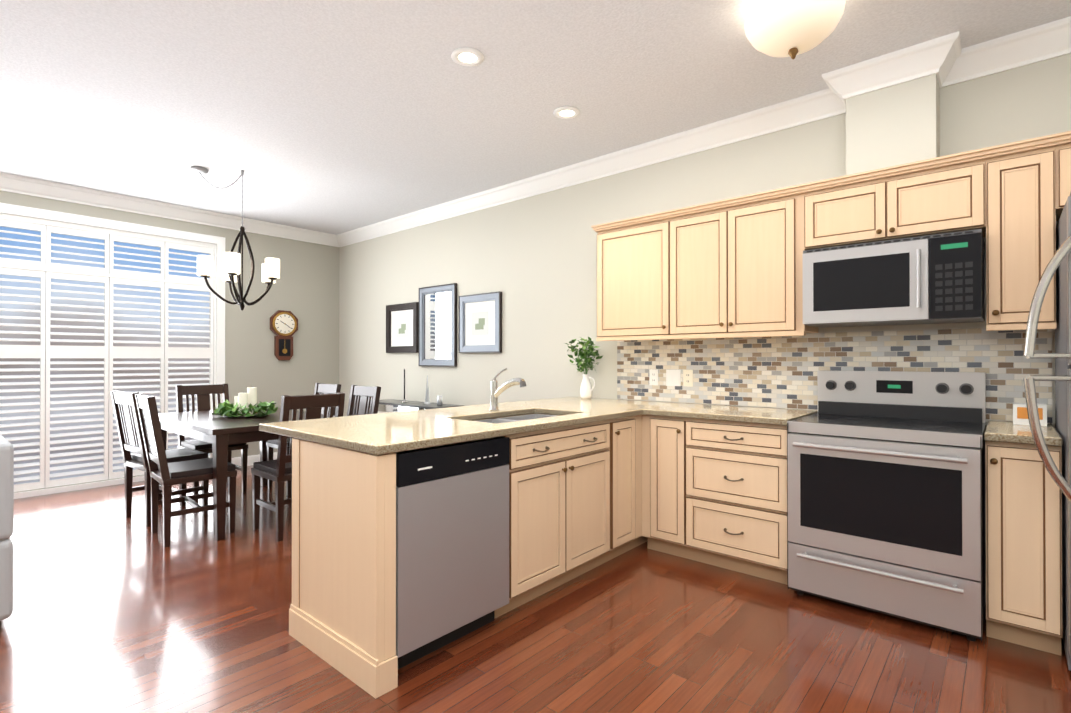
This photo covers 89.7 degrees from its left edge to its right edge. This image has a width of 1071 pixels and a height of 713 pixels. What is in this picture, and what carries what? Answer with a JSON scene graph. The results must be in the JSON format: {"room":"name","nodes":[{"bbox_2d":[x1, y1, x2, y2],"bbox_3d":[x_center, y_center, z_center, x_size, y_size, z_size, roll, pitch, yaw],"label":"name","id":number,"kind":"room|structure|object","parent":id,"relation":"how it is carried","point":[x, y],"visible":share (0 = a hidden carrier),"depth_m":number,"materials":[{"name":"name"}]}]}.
{"room":"kitchen","nodes":[
{"label":"kitchen","id":0,"kind":"room"},
{"bbox_2d":[0,465,1070,712],"bbox_3d":[-1.710,1.289,2.360,7.880,0.080,6.300,0,0,41],"label":"floor","id":1,"kind":"structure","parent":0,"point":[116,609],"depth_m":2.33,"materials":[{"name":"brown wood"}]},
{"bbox_2d":[0,434,13,631],"bbox_3d":[-3.480,0.800,2.753,2.100,0.900,1.000,0,0,41],"label":"sofa","id":2,"kind":"object","parent":1,"relation":"on","point":[6,514],"visible":1,"depth_m":2.42,"materials":[{"name":"grey fabric"}]},
{"bbox_2d":[110,390,208,526],"bbox_3d":[-2.946,0.760,4.239,0.450,0.996,0.529,0,0,35],"label":"chair","id":3,"kind":"object","parent":1,"relation":"on","point":[129,429],"visible":0.77,"depth_m":4.14,"materials":[{"name":"black wood"}]},
{"bbox_2d":[135,393,236,546],"bbox_3d":[-2.469,0.758,3.809,0.529,0.996,0.450,0,0,-45],"label":"chair","id":4,"kind":"object","parent":1,"relation":"on","point":[166,474],"visible":0.96,"depth_m":3.70,"materials":[{"name":"black wood"}]},
{"bbox_2d":[176,384,247,500],"bbox_3d":[-3.017,0.764,5.017,0.529,0.996,0.450,0,0,41],"label":"chair","id":5,"kind":"object","parent":1,"relation":"on","point":[202,393],"visible":0.4,"depth_m":5.02,"materials":[{"name":"black wood"}]},
{"bbox_2d":[158,408,334,540],"bbox_3d":[-2.410,0.877,4.487,1.530,0.765,1.000,0,0,41],"label":"dining table","id":6,"kind":"object","parent":1,"relation":"on","point":[219,433],"visible":0.46,"depth_m":3.85,"materials":[{"name":"black wood"}]},
{"bbox_2d":[211,387,277,417],"bbox_3d":[-2.409,0.372,4.492,0.582,0.242,0.500,0,0,41],"label":"greenery","id":7,"kind":"object","parent":6,"relation":"on","point":[245,405],"visible":1,"depth_m":4.40,"materials":[{"name":"green plant"}]},
{"bbox_2d":[251,392,344,541],"bbox_3d":[-1.723,0.758,3.914,0.529,0.996,0.450,0,0,41],"label":"chair","id":8,"kind":"object","parent":1,"relation":"on","point":[278,471],"visible":0.62,"depth_m":3.72,"materials":[{"name":"black wood"}]},
{"bbox_2d":[266,383,340,495],"bbox_3d":[-2.236,0.765,5.211,0.450,0.996,0.529,0,0,41],"label":"chair","id":9,"kind":"object","parent":1,"relation":"on","point":[320,388],"visible":0.33,"depth_m":5.16,"materials":[{"name":"black wood"}]},
{"bbox_2d":[347,385,380,415],"bbox_3d":[-1.717,0.763,4.758,0.450,0.996,0.529,0,0,41],"label":"chair","id":10,"kind":"object","parent":1,"relation":"on","point":[361,398],"visible":0.21,"depth_m":4.91,"materials":[{"name":"black wood"}]},
{"bbox_2d":[369,399,463,412],"bbox_3d":[-1.323,0.880,5.755,1.300,0.770,0.340,0,0,41],"label":"console table","id":11,"kind":"object","parent":1,"relation":"on","point":[389,405],"visible":0.17,"depth_m":5.67,"materials":[{"name":"black"}]},
{"bbox_2d":[387,436,509,668],"bbox_3d":[-0.554,0.812,2.475,0.624,0.874,0.610,0,0,41],"label":"dishwasher","id":12,"kind":"object","parent":1,"relation":"on","point":[452,542],"visible":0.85,"depth_m":2.24,"materials":[{"name":"silver metal"}]},
{"bbox_2d":[494,445,604,617],"bbox_3d":[-0.084,0.925,3.053,0.651,0.655,0.850,0,0,41],"label":"base cabinet","id":13,"kind":"object","parent":1,"relation":"on","point":[585,498],"depth_m":2.76,"materials":[{"name":"brown wood"}]},
{"bbox_2d":[517,413,632,561],"bbox_3d":[0.264,0.814,3.467,0.671,0.880,0.339,0,0,41],"label":"base cabinet","id":14,"kind":"object","parent":1,"relation":"on","point":[612,439],"depth_m":3.18,"materials":[{"name":"brown wood"}]},
{"bbox_2d":[259,397,598,438],"bbox_3d":[-0.345,0.352,3.456,0.470,0.035,2.555,0,0,41],"label":"countertop","id":15,"kind":"structure","parent":14,"relation":"on","point":[287,428],"depth_m":3.14,"materials":[{"name":"beige stone"}]},
{"bbox_2d":[489,368,525,410],"bbox_3d":[-0.160,0.202,3.258,0.293,0.261,0.086,0,0,41],"label":"faucet","id":16,"kind":"object","parent":15,"relation":"on","point":[496,391],"visible":1,"depth_m":3.30,"materials":[{"name":"silver metal"}]},
{"bbox_2d":[580,374,594,398],"bbox_3d":[0.419,0.240,4.303,0.139,0.195,0.100,0,0,41],"label":"pitcher vase","id":17,"kind":"object","parent":15,"relation":"on","point":[586,388],"visible":1,"depth_m":4.28,"materials":[{"name":"white ceramic"}]},
{"bbox_2d":[565,337,602,373],"bbox_3d":[0.397,0.015,4.309,0.296,0.358,0.281,0,0,41],"label":"foliage","id":18,"kind":"object","parent":17,"relation":"in","point":[586,353],"visible":0.94,"depth_m":4.31,"materials":[{"name":"green plant"}]},
{"bbox_2d":[535,398,641,412],"bbox_3d":[0.492,0.353,3.744,0.390,0.035,1.020,0,0,41],"label":"countertop","id":19,"kind":"structure","parent":14,"relation":"on","point":[562,405],"depth_m":3.77,"materials":[{"name":"beige stone"}]},
{"bbox_2d":[477,414,555,423],"bbox_3d":[-0.096,0.463,3.080,0.402,0.190,0.752,0,0,41],"label":"double-bowl sink","id":20,"kind":"object","parent":19,"relation":"in","point":[515,418],"visible":0.15,"depth_m":3.34,"materials":[{"name":"silver metal"}]},
{"bbox_2d":[645,415,684,557],"bbox_3d":[0.987,0.815,3.583,0.306,0.880,0.607,0,0,41],"label":"base cabinet","id":21,"kind":"object","parent":1,"relation":"on","point":[664,435],"depth_m":3.35,"materials":[{"name":"brown wood"}]},
{"bbox_2d":[685,418,786,583],"bbox_3d":[1.308,0.813,3.304,0.642,0.880,0.607,0,0,41],"label":"base cabinet","id":22,"kind":"object","parent":1,"relation":"on","point":[736,472],"depth_m":3.06,"materials":[{"name":"brown wood"}]},
{"bbox_2d":[647,402,817,425],"bbox_3d":[1.219,0.351,3.361,0.851,0.035,0.640,0,0,41],"label":"countertop","id":23,"kind":"structure","parent":22,"relation":"on","point":[761,415],"depth_m":3.24,"materials":[{"name":"beige stone"}]},
{"bbox_2d":[787,370,986,640],"bbox_3d":[1.800,0.667,2.772,0.786,1.168,0.728,0,0,41],"label":"range","id":24,"kind":"object","parent":1,"relation":"on","point":[886,492],"visible":1,"depth_m":2.57,"materials":[{"name":"silver metal"}]},
{"bbox_2d":[985,441,1062,655],"bbox_3d":[2.242,0.809,2.488,0.240,0.880,0.607,0,0,41],"label":"base cabinet","id":25,"kind":"object","parent":1,"relation":"on","point":[1023,503],"depth_m":2.27,"materials":[{"name":"brown wood"}]},
{"bbox_2d":[984,420,1062,446],"bbox_3d":[2.233,0.347,2.480,0.242,0.035,0.634,0,0,41],"label":"countertop","id":26,"kind":"structure","parent":25,"relation":"on","point":[997,431],"depth_m":2.31,"materials":[{"name":"beige stone"}]},
{"bbox_2d":[1013,403,1046,425],"bbox_3d":[2.397,0.280,2.615,0.120,0.100,0.102,0,0,41],"label":"framed picture","id":27,"kind":"object","parent":26,"relation":"on","point":[1020,415],"visible":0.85,"depth_m":2.59,"materials":[{"name":"white plastic"}]},
{"bbox_2d":[1023,193,1070,670],"bbox_3d":[2.456,0.305,2.116,0.815,1.885,0.856,0,0,41],"label":"refrigerator","id":28,"kind":"object","parent":1,"relation":"on","point":[1059,263],"visible":0.96,"depth_m":2.07,"materials":[{"name":"grey metal"}]},
{"bbox_2d":[0,53,1070,492],"bbox_3d":[-1.710,-0.176,2.367,7.880,2.850,6.300,0,0,41],"label":"wall","id":29,"kind":"structure","parent":0,"point":[534,259],"depth_m":4.84,"materials":[{"name":"beige paint"}]},
{"bbox_2d":[0,203,224,498],"bbox_3d":[-4.385,-0.040,5.156,0.179,2.605,2.535,0,0,41],"label":"window shutters","id":30,"kind":"object","parent":29,"relation":"attached to","point":[110,232],"visible":0.75,"depth_m":5.22,"materials":[{"name":"white wood"}]},
{"bbox_2d":[0,172,335,246],"bbox_3d":[-4.488,-1.521,4.879,0.100,0.135,5.880,0,0,41],"label":"crown molding","id":31,"kind":"structure","parent":29,"relation":"attached to","point":[8,182],"depth_m":5.50,"materials":[{"name":"white wood"}]},
{"bbox_2d":[231,452,276,465],"bbox_3d":[-3.052,1.212,6.575,0.014,0.115,1.355,0,0,41],"label":"baseboard","id":32,"kind":"structure","parent":29,"relation":"attached to","point":[251,459],"depth_m":6.25,"materials":[{"name":"white"}]},
{"bbox_2d":[270,310,297,359],"bbox_3d":[-3.054,-0.256,6.548,0.053,0.602,0.323,0,0,41],"label":"wall clock","id":33,"kind":"object","parent":29,"relation":"attached to","point":[283,326],"visible":1,"depth_m":6.53,"materials":[{"name":"brown wood"}]},
{"bbox_2d":[386,302,418,352],"bbox_3d":[-1.531,-0.322,6.170,0.590,0.560,0.034,0,0,41],"label":"picture frame","id":34,"kind":"object","parent":29,"relation":"attached to","point":[402,328],"visible":0.98,"depth_m":6.16,"materials":[{"name":"black"}]},
{"bbox_2d":[419,283,456,366],"bbox_3d":[-1.049,-0.325,5.749,0.610,0.860,0.034,0,0,41],"label":"picture frame","id":35,"kind":"object","parent":29,"relation":"attached to","point":[437,325],"visible":1,"depth_m":5.74,"materials":[{"name":"black"}]},
{"bbox_2d":[459,291,501,352],"bbox_3d":[-0.551,-0.327,5.315,0.590,0.580,0.034,0,0,41],"label":"picture frame","id":36,"kind":"object","parent":29,"relation":"attached to","point":[480,323],"visible":1,"depth_m":5.30,"materials":[{"name":"black"}]},
{"bbox_2d":[336,92,845,246],"bbox_3d":[-0.343,-1.520,5.083,5.835,0.135,0.120,0,0,41],"label":"crown molding","id":37,"kind":"structure","parent":29,"relation":"attached to","point":[804,109],"depth_m":4.19,"materials":[{"name":"white wood"}]},
{"bbox_2d":[595,211,678,338],"bbox_3d":[0.800,-0.554,3.933,0.645,0.820,0.318,0,0,41],"label":"upper cabinet","id":38,"kind":"object","parent":29,"relation":"attached to","point":[638,296],"depth_m":3.80,"materials":[{"name":"brown wood"}]},
{"bbox_2d":[675,183,817,338],"bbox_3d":[1.303,-0.556,3.494,0.890,0.820,0.318,0,0,41],"label":"upper cabinet","id":39,"kind":"object","parent":29,"relation":"attached to","point":[729,268],"depth_m":3.31,"materials":[{"name":"brown wood"}]},
{"bbox_2d":[617,328,1051,423],"bbox_3d":[1.591,0.094,3.459,2.495,0.476,0.009,0,0,41],"label":"tile backsplash","id":40,"kind":"structure","parent":29,"relation":"attached to","point":[776,372],"depth_m":3.36,"materials":[{"name":"tile"}]},
{"bbox_2d":[649,369,657,384],"bbox_3d":[0.890,0.157,4.060,0.072,0.120,0.006,0,0,41],"label":"electrical outlet plate","id":41,"kind":"object","parent":40,"relation":"attached to","point":[653,373],"depth_m":4.06,"materials":[{"name":"white plastic"}]},
{"bbox_2d":[666,370,680,385],"bbox_3d":[1.011,0.157,3.954,0.114,0.120,0.007,0,0,41],"label":"electrical outlet plate","id":42,"kind":"object","parent":40,"relation":"attached to","point":[673,377],"depth_m":3.95,"materials":[{"name":"white plastic"}]},
{"bbox_2d":[683,370,692,386],"bbox_3d":[1.098,0.156,3.878,0.072,0.120,0.006,0,0,41],"label":"electrical outlet plate","id":43,"kind":"object","parent":40,"relation":"attached to","point":[687,374],"depth_m":3.88,"materials":[{"name":"white plastic"}]},
{"bbox_2d":[807,167,898,249],"bbox_3d":[1.807,-0.793,3.056,0.447,0.350,0.318,0,0,41],"label":"upper cabinet","id":44,"kind":"object","parent":29,"relation":"attached to","point":[861,208],"depth_m":2.92,"materials":[{"name":"brown wood"}]},
{"bbox_2d":[816,31,967,111],"bbox_3d":[1.891,-1.531,2.894,0.612,0.135,0.120,0,0,41],"label":"crown molding","id":45,"kind":"structure","parent":29,"relation":"attached to","point":[948,60],"depth_m":2.86,"materials":[{"name":"white wood"}]},
{"bbox_2d":[899,147,990,238],"bbox_3d":[2.073,-0.794,2.824,0.447,0.350,0.318,0,0,41],"label":"upper cabinet","id":46,"kind":"object","parent":29,"relation":"attached to","point":[948,193],"depth_m":2.66,"materials":[{"name":"brown wood"}]},
{"bbox_2d":[803,229,983,327],"bbox_3d":[1.901,-0.386,2.893,0.772,0.415,0.437,0,0,41],"label":"microwave","id":47,"kind":"object","parent":46,"relation":"attached to","point":[934,279],"visible":1,"depth_m":2.73,"materials":[{"name":"silver metal"}]},
{"bbox_2d":[938,16,1070,87],"bbox_3d":[2.581,-1.533,2.531,1.103,0.135,0.120,0,0,41],"label":"crown molding","id":48,"kind":"structure","parent":29,"relation":"attached to","point":[1050,40],"depth_m":2.69,"materials":[{"name":"white wood"}]},
{"bbox_2d":[983,135,1062,330],"bbox_3d":[2.332,-0.560,2.597,0.240,0.820,0.318,0,0,41],"label":"upper cabinet","id":49,"kind":"object","parent":29,"relation":"attached to","point":[1021,236],"depth_m":2.48,"materials":[{"name":"brown wood"}]},
{"bbox_2d":[1059,131,1070,208],"bbox_3d":[2.571,-0.816,2.389,0.395,0.310,0.318,0,0,41],"label":"upper cabinet","id":50,"kind":"object","parent":29,"relation":"attached to","point":[1065,139],"depth_m":2.38,"materials":[{"name":"brown wood"}]},
{"bbox_2d":[0,0,1070,234],"bbox_3d":[-1.710,-1.651,2.375,7.880,0.100,6.300,0,0,41],"label":"ceiling","id":51,"kind":"structure","parent":0,"point":[334,116],"depth_m":3.18,"materials":[{"name":"white paint"}]},
{"bbox_2d":[190,166,279,310],"bbox_3d":[-2.529,-0.990,4.619,0.606,1.200,0.640,0,0,41],"label":"chandelier","id":52,"kind":"object","parent":51,"relation":"hanging from","point":[231,270],"visible":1,"depth_m":4.54,"materials":[{"name":"black metal"}]},
{"bbox_2d":[451,47,483,65],"bbox_3d":[-0.361,-1.594,2.870,0.175,0.010,0.175,0,0,35],"label":"recessed light","id":53,"kind":"object","parent":51,"relation":"in","point":[465,56],"depth_m":2.86,"materials":[{"name":"white"}]},
{"bbox_2d":[553,106,579,118],"bbox_3d":[0.204,-1.590,3.518,0.175,0.010,0.175,0,0,35],"label":"recessed light","id":54,"kind":"object","parent":51,"relation":"in","point":[565,112],"depth_m":3.51,"materials":[{"name":"white"}]},
{"bbox_2d":[744,0,845,58],"bbox_3d":[1.157,-1.467,2.419,0.410,0.268,0.410,0,0,41],"label":"ceiling lamp","id":55,"kind":"object","parent":51,"relation":"attached to","point":[792,29],"visible":1,"depth_m":2.33,"materials":[{"name":"white glass"}]},
{"label":"outside","id":56,"kind":"structure","parent":0,"visible":0},
{"bbox_2d":[0,226,209,484],"bbox_3d":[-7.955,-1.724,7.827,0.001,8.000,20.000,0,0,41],"label":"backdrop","id":57,"kind":"structure","parent":56,"point":[55,287],"depth_m":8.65,"materials":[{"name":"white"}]}
]}

